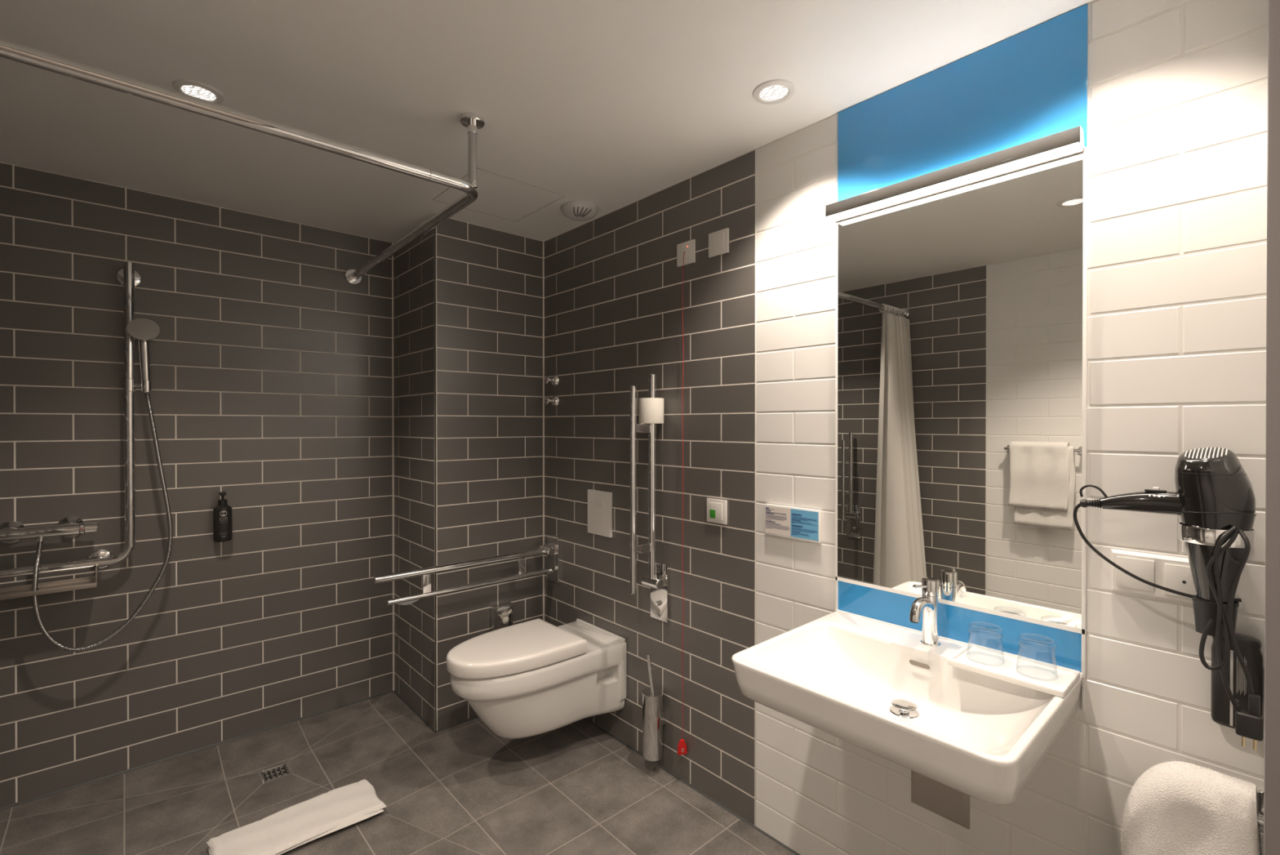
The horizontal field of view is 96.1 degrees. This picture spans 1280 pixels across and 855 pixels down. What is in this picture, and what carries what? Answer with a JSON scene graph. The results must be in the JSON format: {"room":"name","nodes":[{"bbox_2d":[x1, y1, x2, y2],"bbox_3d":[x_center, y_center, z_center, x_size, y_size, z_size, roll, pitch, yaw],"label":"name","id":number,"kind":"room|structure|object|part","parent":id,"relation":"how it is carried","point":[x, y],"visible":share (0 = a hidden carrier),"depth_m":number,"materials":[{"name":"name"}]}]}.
{"room":"accessible hotel bathroom","nodes":[
{"label":"accessible hotel bathroom","id":0,"kind":"room"},
{"bbox_2d":[0,161,392,807],"bbox_3d":[-1.905,0.241,2.463,1.649,2.410,0.001,0,0,-42],"label":"wall","id":1,"kind":"structure","parent":0,"point":[271,371],"depth_m":2.44,"materials":[{"name":"tile"}]},
{"bbox_2d":[0,515,97,543],"bbox_3d":[-2.222,0.383,2.118,0.326,0.082,0.090,0,0,-42],"label":"shower mixer","id":2,"kind":"object","parent":1,"relation":"attached to","point":[11,531],"visible":1,"depth_m":2.11,"materials":[{"name":"silver metal"}]},
{"bbox_2d":[35,537,44,542],"bbox_3d":[-2.199,0.409,2.108,0.022,0.016,0.022,0,0,-42],"label":"outlet","id":3,"kind":"object","parent":2,"relation":"attached to","point":[37,539],"depth_m":2.10,"materials":[{"name":"silver metal"}]},
{"bbox_3d":[-2.098,0.383,2.197,0.037,0.038,0.040,0,0,-42],"label":"temperature knob","id":4,"kind":"part","parent":2,"relation":"part of","materials":[{"name":"silver metal"}]},
{"bbox_2d":[0,262,141,578],"bbox_3d":[-2.236,-0.044,2.103,0.628,1.204,0.090,0,0,-42],"label":"grab bar","id":5,"kind":"object","parent":1,"relation":"attached to","point":[129,277],"visible":1,"depth_m":2.25,"materials":[{"name":"silver metal"}]},
{"bbox_2d":[0,564,97,599],"bbox_3d":[-2.228,0.562,2.050,0.425,0.072,0.104,0,0,-42],"label":"shower shelf","id":6,"kind":"object","parent":5,"relation":"hanging from","point":[6,593],"visible":1,"depth_m":2.11,"materials":[{"name":"silver metal"}]},
{"bbox_2d":[0,580,95,595],"bbox_3d":[-2.228,0.594,2.050,0.424,0.004,0.100,0,0,-42],"label":"tray","id":7,"kind":"object","parent":6,"relation":"on","point":[50,587],"depth_m":2.10,"materials":[{"name":"silver metal"}]},
{"bbox_2d":[31,318,173,652],"bbox_3d":[-2.046,0.201,2.204,0.395,1.264,0.086,0,0,-42],"label":"shower","id":8,"kind":"object","parent":5,"relation":"attached to","point":[144,330],"visible":1,"depth_m":2.26,"materials":[{"name":"silver metal"}]},
{"bbox_3d":[-1.985,-0.166,2.275,0.028,0.017,0.017,0,0,-15],"label":"holder arm","id":9,"kind":"part","parent":8,"relation":"part of","materials":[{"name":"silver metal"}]},
{"bbox_3d":[-1.960,-0.265,2.276,0.035,0.185,0.046,0,0,-19],"label":"handle","id":10,"kind":"part","parent":8,"relation":"part of","materials":[{"name":"silver metal"}]},
{"bbox_2d":[0,689,393,809],"bbox_3d":[-1.903,1.392,2.466,1.649,0.027,0.007,0,0,-42],"label":"trim","id":11,"kind":"structure","parent":1,"relation":"attached to","point":[392,691],"depth_m":2.43,"materials":[{"name":"grey"}]},
{"bbox_2d":[213,491,231,542],"bbox_3d":[-1.814,0.386,2.498,0.067,0.212,0.068,0,0,-42],"label":"soap dispenser","id":12,"kind":"object","parent":1,"relation":"attached to","point":[222,513],"visible":1,"depth_m":2.47,"materials":[{"name":"grey plastic"}]},
{"bbox_2d":[391,242,394,690],"bbox_3d":[-1.293,0.213,3.010,0.007,2.360,0.004,0,0,-42],"label":"trim","id":13,"kind":"structure","parent":1,"relation":"attached to","point":[392,242],"depth_m":3.01,"materials":[{"name":"white tile"}]},
{"bbox_2d":[0,691,795,854],"bbox_3d":[-0.656,1.407,1.508,2.225,0.033,3.100,0,0,-42],"label":"floor","id":14,"kind":"structure","parent":0,"point":[464,788],"depth_m":2.16,"materials":[{"name":"grey tile"}]},
{"bbox_2d":[257,761,292,783],"bbox_3d":[-1.499,1.424,2.362,0.104,0.013,0.104,0,0,-42],"label":"floor drain","id":15,"kind":"object","parent":14,"relation":"on","point":[279,771],"visible":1,"depth_m":2.36,"materials":[{"name":"silver metal"}]},
{"bbox_2d":[206,778,386,854],"bbox_3d":[-1.182,1.374,2.001,0.508,0.025,0.225,0,0,-42],"label":"bath mat","id":16,"kind":"object","parent":14,"relation":"on","point":[289,828],"visible":1,"depth_m":1.99,"materials":[{"name":"white fabric"}]},
{"bbox_2d":[393,215,435,728],"bbox_3d":[-1.111,0.239,2.812,0.001,2.410,0.544,0,0,-42],"label":"wall","id":17,"kind":"structure","parent":0,"point":[414,264],"depth_m":2.80,"materials":[{"name":"tile"}]},
{"bbox_2d":[393,689,435,732],"bbox_3d":[-1.113,1.391,2.815,0.007,0.027,0.544,0,0,-42],"label":"trim","id":18,"kind":"structure","parent":17,"relation":"attached to","point":[394,691],"depth_m":2.80,"materials":[{"name":"grey tile"}]},
{"bbox_2d":[434,498,435,671],"bbox_3d":[-0.933,0.210,2.613,0.002,2.350,0.004,0,0,-42],"label":"trim","id":19,"kind":"structure","parent":17,"relation":"attached to","point":[434,499],"depth_m":2.62,"materials":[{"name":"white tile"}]},
{"bbox_2d":[435,217,542,729],"bbox_3d":[-0.714,0.239,2.802,0.576,2.410,0.001,0,0,-42],"label":"wall","id":20,"kind":"structure","parent":0,"point":[490,281],"depth_m":2.77,"materials":[{"name":"tile"}]},
{"bbox_2d":[434,213,437,732],"bbox_3d":[-0.929,0.215,2.608,0.004,2.360,0.004,0,0,-42],"label":"trim","id":21,"kind":"structure","parent":20,"relation":"attached to","point":[434,214],"depth_m":2.61,"materials":[{"name":"grey tile"}]},
{"bbox_2d":[435,715,478,732],"bbox_3d":[-0.712,1.391,2.805,0.576,0.027,0.007,0,0,-42],"label":"trim","id":22,"kind":"structure","parent":20,"relation":"attached to","point":[477,716],"depth_m":2.68,"materials":[{"name":"grey"}]},
{"bbox_2d":[490,601,513,631],"bbox_3d":[-0.670,0.927,2.804,0.104,0.125,0.060,0,0,-42],"label":"water tap","id":23,"kind":"object","parent":20,"relation":"attached to","point":[501,614],"visible":0.97,"depth_m":2.78,"materials":[{"name":"silver metal"}]},
{"bbox_2d":[542,240,544,620],"bbox_3d":[-0.502,0.208,2.991,0.008,2.350,0.004,0,0,-42],"label":"trim","id":24,"kind":"structure","parent":20,"relation":"attached to","point":[543,241],"depth_m":2.99,"materials":[{"name":"white tile"}]},
{"bbox_2d":[0,0,1096,242],"bbox_3d":[-0.639,-1.000,1.478,2.425,0.080,3.350,0,0,-42],"label":"ceiling","id":25,"kind":"structure","parent":0,"point":[611,105],"depth_m":1.61,"materials":[{"name":"white paint"}]},
{"bbox_2d":[171,79,225,104],"bbox_3d":[-1.263,-0.957,1.646,0.121,0.006,0.121,0,0,19],"label":"recessed light","id":26,"kind":"object","parent":25,"relation":"in","point":[190,87],"visible":0.74,"depth_m":1.64,"materials":[{"name":"white plastic"}]},
{"bbox_2d":[0,37,484,284],"bbox_3d":[-1.469,-0.834,1.856,1.491,0.254,1.478,0,0,-42],"label":"rail","id":27,"kind":"object","parent":25,"relation":"hanging from","point":[10,50],"visible":1,"depth_m":1.43,"materials":[{"name":"silver metal"}]},
{"bbox_2d":[349,271,359,280],"bbox_3d":[-1.416,-0.752,2.854,0.040,0.039,0.043,0,0,-42],"label":"flange","id":28,"kind":"object","parent":27,"relation":"attached to","point":[352,277],"depth_m":2.85,"materials":[{"name":"silver metal"}]},
{"bbox_3d":[-0.521,-0.851,1.788,0.027,0.191,0.027,0,0,-42],"label":"hanger post","id":29,"kind":"part","parent":27,"relation":"part of","materials":[{"name":"silver metal"}]},
{"bbox_2d":[432,168,564,222],"bbox_3d":[-0.595,-0.964,2.414,0.395,0.002,0.405,0,0,-42],"label":"access hatch","id":30,"kind":"object","parent":25,"relation":"attached to","point":[499,196],"visible":0.82,"depth_m":2.40,"materials":[{"name":"white paint"}]},
{"bbox_2d":[560,200,598,221],"bbox_3d":[-0.267,-0.940,2.527,0.165,0.049,0.164,0,0,-42],"label":"air vent","id":31,"kind":"object","parent":25,"relation":"attached to","point":[577,211],"visible":1,"depth_m":2.48,"materials":[{"name":"grey plastic"}]},
{"bbox_2d":[752,79,795,104],"bbox_3d":[0.384,-0.957,1.646,0.121,0.006,0.121,0,0,-42],"label":"recessed light","id":32,"kind":"object","parent":25,"relation":"in","point":[774,91],"visible":1,"depth_m":1.64,"materials":[{"name":"white plastic"}]},
{"bbox_2d":[544,0,1267,854],"bbox_3d":[0.353,0.243,2.043,0.001,2.410,2.556,0,0,-42],"label":"wall","id":33,"kind":"structure","parent":0,"point":[1177,90],"depth_m":1.78,"materials":[{"name":"tile"}]},
{"bbox_2d":[373,533,559,605],"bbox_3d":[-0.760,0.663,2.632,0.872,0.233,0.100,0,0,-42],"label":"grab rail","id":34,"kind":"object","parent":33,"relation":"attached to","point":[551,548],"visible":1,"depth_m":2.64,"materials":[{"name":"silver metal"}]},
{"bbox_3d":[-0.922,0.673,2.486,0.035,0.089,0.010,0,0,-42],"label":"cross plate","id":35,"kind":"part","parent":34,"relation":"part of","materials":[{"name":"silver metal"}]},
{"bbox_3d":[-0.576,0.672,2.797,0.035,0.089,0.010,0,0,-42],"label":"cross plate","id":36,"kind":"part","parent":34,"relation":"part of","materials":[{"name":"silver metal"}]},
{"bbox_3d":[-0.440,0.662,2.920,0.011,0.233,0.100,0,0,-42],"label":"wall plate","id":37,"kind":"part","parent":34,"relation":"part of","materials":[{"name":"silver metal"}]},
{"bbox_2d":[446,617,626,738],"bbox_3d":[-0.446,1.051,2.397,0.720,0.366,0.364,0,0,-42],"label":"toilet","id":38,"kind":"object","parent":33,"relation":"attached to","point":[535,677],"visible":1,"depth_m":2.28,"materials":[{"name":"white ceramic"}]},
{"bbox_3d":[-0.526,0.897,2.324,0.504,0.058,0.364,0,0,-42],"label":"seat lid","id":39,"kind":"part","parent":38,"relation":"part of","materials":[{"name":"white plastic"}]},
{"bbox_2d":[544,373,559,386],"bbox_3d":[-0.448,-0.238,2.888,0.060,0.060,0.060,0,0,-42],"label":"wall hook","id":40,"kind":"object","parent":33,"relation":"attached to","point":[554,380],"visible":1,"depth_m":2.88,"materials":[{"name":"silver metal"}]},
{"bbox_3d":[-0.455,-0.237,2.882,0.040,0.038,0.038,0,0,-42],"label":"valve handle","id":41,"kind":"part","parent":40,"relation":"part of","materials":[{"name":"silver metal"}]},
{"bbox_2d":[544,394,559,406],"bbox_3d":[-0.448,-0.135,2.889,0.060,0.060,0.060,0,0,-42],"label":"wall hook","id":42,"kind":"object","parent":33,"relation":"attached to","point":[554,400],"visible":1,"depth_m":2.88,"materials":[{"name":"silver metal"}]},
{"bbox_3d":[-0.455,-0.134,2.882,0.040,0.038,0.038,0,0,-42],"label":"valve handle","id":43,"kind":"part","parent":42,"relation":"part of","materials":[{"name":"silver metal"}]},
{"bbox_2d":[587,488,612,537],"bbox_3d":[-0.185,0.391,2.634,0.013,0.202,0.171,0,0,-42],"label":"flush plate","id":44,"kind":"object","parent":33,"relation":"attached to","point":[599,502],"visible":1,"depth_m":2.62,"materials":[{"name":"white plastic"}]},
{"bbox_2d":[630,373,669,622],"bbox_3d":[0.024,0.283,2.289,0.161,0.996,0.100,0,0,-42],"label":"grab rail","id":45,"kind":"object","parent":33,"relation":"attached to","point":[657,578],"visible":1,"depth_m":2.30,"materials":[{"name":"silver metal"}]},
{"bbox_3d":[0.011,0.003,2.275,0.089,0.035,0.010,0,0,-42],"label":"cross plate","id":46,"kind":"part","parent":45,"relation":"part of","materials":[{"name":"silver metal"}]},
{"bbox_3d":[0.011,0.479,2.278,0.089,0.035,0.010,0,0,-42],"label":"cross plate","id":47,"kind":"part","parent":45,"relation":"part of","materials":[{"name":"silver metal"}]},
{"bbox_2d":[639,397,663,423],"bbox_3d":[0.045,-0.064,2.306,0.102,0.105,0.101,0,0,-42],"label":"toilet roll","id":48,"kind":"object","parent":45,"relation":"on","point":[651,409],"visible":0.99,"depth_m":2.26,"materials":[{"name":"white paper"}]},
{"bbox_3d":[0.080,0.665,2.341,0.011,0.233,0.100,0,0,-42],"label":"wall plate","id":49,"kind":"part","parent":45,"relation":"part of","materials":[{"name":"silver metal"}]},
{"bbox_2d":[641,653,665,760],"bbox_3d":[0.055,1.117,2.306,0.097,0.399,0.087,0,0,-42],"label":"toilet brush","id":50,"kind":"object","parent":33,"relation":"attached to","point":[653,713],"visible":1,"depth_m":2.27,"materials":[{"name":"silver metal"}]},
{"bbox_3d":[0.042,0.988,2.315,0.014,0.142,0.043,0,0,-34],"label":"brush handle","id":51,"kind":"part","parent":50,"relation":"part of","materials":[{"name":"silver metal"}]},
{"bbox_3d":[0.051,1.060,2.303,0.087,0.007,0.087,0,0,-42],"label":"holder lid","id":52,"kind":"part","parent":50,"relation":"part of","materials":[{"name":"silver metal"}]},
{"bbox_2d":[677,738,687,755],"bbox_3d":[0.177,1.228,2.217,0.038,0.071,0.048,0,0,-42],"label":"handle","id":53,"kind":"object","parent":33,"relation":"attached to","point":[682,747],"depth_m":2.23,"materials":[{"name":"red plastic"}]},
{"bbox_3d":[0.164,1.238,2.232,0.037,0.055,0.013,0,0,-17],"label":"pull handle","id":54,"kind":"part","parent":53,"relation":"part of","materials":[{"name":"red plastic"}]},
{"bbox_2d":[682,422,683,537],"bbox_3d":[0.178,0.203,2.211,0.038,0.437,0.005,0,0,-42],"label":"pull cord","id":55,"kind":"object","parent":33,"relation":"attached to","point":[682,423],"depth_m":2.23,"materials":[{"name":"red fabric"}]},
{"bbox_3d":[0.168,0.267,2.225,0.009,1.887,0.005,0,0,27],"label":"pull cord","id":56,"kind":"part","parent":55,"relation":"part of","materials":[{"name":"red fabric"}]},
{"bbox_2d":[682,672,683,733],"bbox_3d":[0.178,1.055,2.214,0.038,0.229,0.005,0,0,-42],"label":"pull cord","id":57,"kind":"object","parent":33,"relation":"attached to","point":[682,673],"depth_m":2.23,"materials":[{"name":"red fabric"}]},
{"bbox_2d":[676,239,695,338],"bbox_3d":[0.189,-0.522,2.196,0.038,0.365,0.094,0,0,-42],"label":"wall switch","id":58,"kind":"object","parent":33,"relation":"attached to","point":[686,252],"depth_m":2.22,"materials":[{"name":"white plastic"}]},
{"bbox_3d":[0.178,-0.674,2.227,0.009,0.087,0.091,0,0,-42],"label":"frame plate","id":59,"kind":"part","parent":58,"relation":"part of","materials":[{"name":"white plastic"}]},
{"bbox_2d":[583,717,800,854],"bbox_3d":[0.351,1.394,2.047,0.007,0.027,2.556,0,0,-42],"label":"trim","id":60,"kind":"structure","parent":33,"relation":"attached to","point":[734,813],"depth_m":2.17,"materials":[{"name":"grey"}]},
{"bbox_2d":[706,497,727,524],"bbox_3d":[0.281,0.307,2.114,0.012,0.087,0.091,0,0,-42],"label":"button","id":61,"kind":"object","parent":33,"relation":"attached to","point":[717,508],"visible":1,"depth_m":2.11,"materials":[{"name":"white plastic"}]},
{"bbox_2d":[708,227,728,257],"bbox_3d":[0.287,-0.675,2.104,0.012,0.087,0.091,0,0,-42],"label":"wall switch","id":62,"kind":"object","parent":33,"relation":"attached to","point":[718,241],"visible":1,"depth_m":2.10,"materials":[{"name":"white plastic"}]},
{"bbox_2d":[754,148,756,826],"bbox_3d":[0.400,0.213,1.991,0.002,2.350,0.004,0,0,-42],"label":"trim","id":63,"kind":"structure","parent":33,"relation":"attached to","point":[755,148],"depth_m":1.99,"materials":[{"name":"white tile"}]},
{"bbox_2d":[764,503,821,542],"bbox_3d":[0.496,0.309,1.874,0.014,0.102,0.204,0,0,-42],"label":"information sign","id":64,"kind":"object","parent":33,"relation":"attached to","point":[784,521],"visible":1,"depth_m":1.86,"materials":[{"name":"white plastic"}]},
{"bbox_2d":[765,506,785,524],"bbox_3d":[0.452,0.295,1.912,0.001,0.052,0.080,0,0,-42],"label":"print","id":65,"kind":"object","parent":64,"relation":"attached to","point":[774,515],"depth_m":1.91,"materials":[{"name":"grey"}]},
{"bbox_2d":[765,508,789,529],"bbox_3d":[0.456,0.306,1.908,0.001,0.065,0.092,0,0,-42],"label":"print","id":66,"kind":"object","parent":64,"relation":"attached to","point":[775,518],"depth_m":1.91,"materials":[{"name":"grey paper"}]},
{"bbox_2d":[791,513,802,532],"bbox_3d":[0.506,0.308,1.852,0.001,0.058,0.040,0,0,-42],"label":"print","id":67,"kind":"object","parent":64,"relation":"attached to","point":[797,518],"depth_m":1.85,"materials":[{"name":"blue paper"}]},
{"bbox_2d":[791,514,816,535],"bbox_3d":[0.524,0.315,1.833,0.001,0.064,0.092,0,0,-42],"label":"print","id":68,"kind":"object","parent":64,"relation":"attached to","point":[802,524],"depth_m":1.83,"materials":[{"name":"blue paper"}]},
{"bbox_2d":[731,608,1084,804],"bbox_3d":[0.610,0.618,1.360,0.533,0.122,0.616,0,0,-42],"label":"washbasin","id":69,"kind":"object","parent":33,"relation":"attached to","point":[872,685],"visible":0.97,"depth_m":1.31,"materials":[{"name":"white ceramic"}]},
{"bbox_2d":[909,577,940,646],"bbox_3d":[0.722,0.476,1.463,0.134,0.169,0.047,0,0,-42],"label":"mixer tap","id":70,"kind":"object","parent":69,"relation":"on","point":[928,603],"visible":1,"depth_m":1.47,"materials":[{"name":"silver metal"}]},
{"bbox_3d":[0.713,0.457,1.455,0.108,0.053,0.029,0,0,-42],"label":"spout","id":71,"kind":"part","parent":70,"relation":"part of","materials":[{"name":"silver metal"}]},
{"bbox_2d":[946,642,1079,697],"bbox_3d":[0.857,0.554,1.327,0.150,0.014,0.230,0,0,-42],"label":"tray","id":72,"kind":"object","parent":69,"relation":"on","point":[1030,673],"visible":1,"depth_m":1.31,"materials":[{"name":"white plastic"}]},
{"bbox_2d":[966,621,1004,665],"bbox_3d":[0.823,0.512,1.370,0.078,0.078,0.078,0,0,-42],"label":"glass tumbler","id":73,"kind":"object","parent":72,"relation":"on","point":[975,621],"visible":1,"depth_m":1.39,"materials":[{"name":"clear glass"}]},
{"bbox_3d":[0.823,0.482,1.370,0.073,0.016,0.073,0,0,-42],"label":"glass","id":74,"kind":"part","parent":73,"relation":"part of","materials":[{"name":"clear glass"}]},
{"bbox_2d":[1015,633,1057,680],"bbox_3d":[0.891,0.513,1.291,0.078,0.078,0.078,0,0,-42],"label":"glass tumbler","id":75,"kind":"object","parent":72,"relation":"on","point":[1034,633],"visible":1,"depth_m":1.31,"materials":[{"name":"clear glass"}]},
{"bbox_3d":[0.891,0.482,1.291,0.073,0.016,0.073,0,0,-42],"label":"glass","id":76,"kind":"part","parent":75,"relation":"part of","materials":[{"name":"clear glass"}]},
{"bbox_2d":[911,769,969,829],"bbox_3d":[0.800,0.966,1.539,0.013,0.150,0.150,0,0,-42],"label":"panel","id":77,"kind":"object","parent":33,"relation":"attached to","point":[945,801],"visible":0.7,"depth_m":1.53,"materials":[{"name":"silver metal"}]},
{"bbox_2d":[835,146,1088,677],"bbox_3d":[0.806,-0.034,1.531,0.011,1.200,0.616,0,0,-42],"label":"wall mirror","id":78,"kind":"object","parent":33,"relation":"attached to","point":[961,313],"visible":0.84,"depth_m":1.47,"materials":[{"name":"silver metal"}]},
{"bbox_2d":[837,4,1088,671],"bbox_3d":[0.809,-0.198,1.530,0.006,1.519,0.610,0,0,-42],"label":"wall panel","id":79,"kind":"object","parent":33,"relation":"attached to","point":[1029,85],"depth_m":1.47,"materials":[{"name":"blue paint"}]},
{"bbox_2d":[825,125,1085,222],"bbox_3d":[0.782,-0.644,1.512,0.054,0.042,0.617,0,0,-42],"label":"lamp","id":80,"kind":"object","parent":79,"relation":"attached to","point":[1069,142],"visible":1,"depth_m":1.45,"materials":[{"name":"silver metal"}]},
{"bbox_2d":[1111,548,1195,603],"bbox_3d":[1.090,0.315,1.208,0.020,0.092,0.160,0,0,-42],"label":"wall socket","id":81,"kind":"object","parent":33,"relation":"attached to","point":[1171,572],"visible":0.84,"depth_m":1.21,"materials":[{"name":"white plastic"}]},
{"bbox_2d":[1073,447,1263,750],"bbox_3d":[1.032,0.302,1.141,0.124,0.526,0.281,0,0,-42],"label":"hairdryer","id":82,"kind":"object","parent":33,"relation":"attached to","point":[1214,490],"visible":1,"depth_m":1.06,"materials":[{"name":"black plastic"}]},
{"bbox_3d":[1.016,0.149,1.166,0.047,0.045,0.126,0,0,-42],"label":"handle","id":83,"kind":"part","parent":82,"relation":"part of","materials":[{"name":"black plastic"}]},
{"bbox_2d":[1144,488,1166,497],"bbox_3d":[1.024,0.131,1.143,0.022,0.013,0.032,0,0,-42],"label":"switch","id":84,"kind":"object","parent":82,"relation":"attached to","point":[1148,492],"depth_m":1.14,"materials":[{"name":"grey plastic"}]},
{"bbox_2d":[1152,486,1159,489],"bbox_3d":[1.028,0.122,1.145,0.010,0.007,0.010,0,0,-42],"label":"switch","id":85,"kind":"object","parent":82,"relation":"attached to","point":[1154,487],"depth_m":1.14,"materials":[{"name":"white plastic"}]},
{"bbox_2d":[1184,447,1227,458],"bbox_3d":[1.083,0.049,1.099,0.064,0.022,0.057,0,0,-42],"label":"grille","id":86,"kind":"object","parent":82,"relation":"attached to","point":[1204,452],"depth_m":1.10,"materials":[{"name":"grey plastic"}]},
{"bbox_2d":[1168,760,1263,826],"bbox_3d":[1.124,0.717,1.116,0.093,0.046,0.172,0,0,-42],"label":"towel rail","id":87,"kind":"object","parent":33,"relation":"attached to","point":[1260,791],"visible":0.08,"depth_m":1.10,"materials":[{"name":"silver metal"}]},
{"bbox_2d":[1120,760,1262,854],"bbox_3d":[1.070,0.851,1.122,0.126,0.396,0.203,0,0,-42],"label":"hand towel","id":88,"kind":"object","parent":87,"relation":"hanging from","point":[1174,807],"visible":1,"depth_m":1.09,"materials":[{"name":"white fabric"}]},
{"bbox_2d":[1177,521,1255,547],"bbox_3d":[1.104,0.202,1.102,0.138,0.047,0.104,0,0,-42],"label":"holder","id":89,"kind":"object","parent":33,"relation":"attached to","point":[1206,536],"visible":0.56,"depth_m":1.06,"materials":[{"name":"silver metal"}]},
{"bbox_2d":[1210,632,1262,728],"bbox_3d":[1.152,0.487,1.110,0.058,0.174,0.069,0,0,-42],"label":"wall mount","id":90,"kind":"object","parent":33,"relation":"attached to","point":[1223,712],"visible":0.55,"depth_m":1.09,"materials":[{"name":"black plastic"}]},
{"bbox_2d":[1236,657,1246,694],"bbox_3d":[1.136,0.468,1.086,0.001,0.072,0.013,0,0,-42],"label":"vent","id":91,"kind":"object","parent":90,"relation":"attached to","point":[1241,678],"depth_m":1.09,"materials":[{"name":"grey plastic"}]},
{"bbox_2d":[1263,131,1267,779],"bbox_3d":[0.833,0.249,0.758,1.005,2.410,0.001,0,0,-42],"label":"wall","id":92,"kind":"structure","parent":0,"point":[1267,131],"depth_m":0.42,"materials":[{"name":"tile"}]},
{"bbox_3d":[0.884,0.244,0.701,1.005,2.400,0.149,0,0,-42],"label":"wall","id":93,"kind":"structure","parent":0,"visible":0},
{"bbox_2d":[1263,0,1279,854],"bbox_3d":[0.135,0.337,0.024,1.015,2.120,0.161,0,0,-42],"label":"door","id":94,"kind":"structure","parent":93,"relation":"in","point":[1272,624],"depth_m":0.40,"materials":[{"name":"grey"}]}
]}

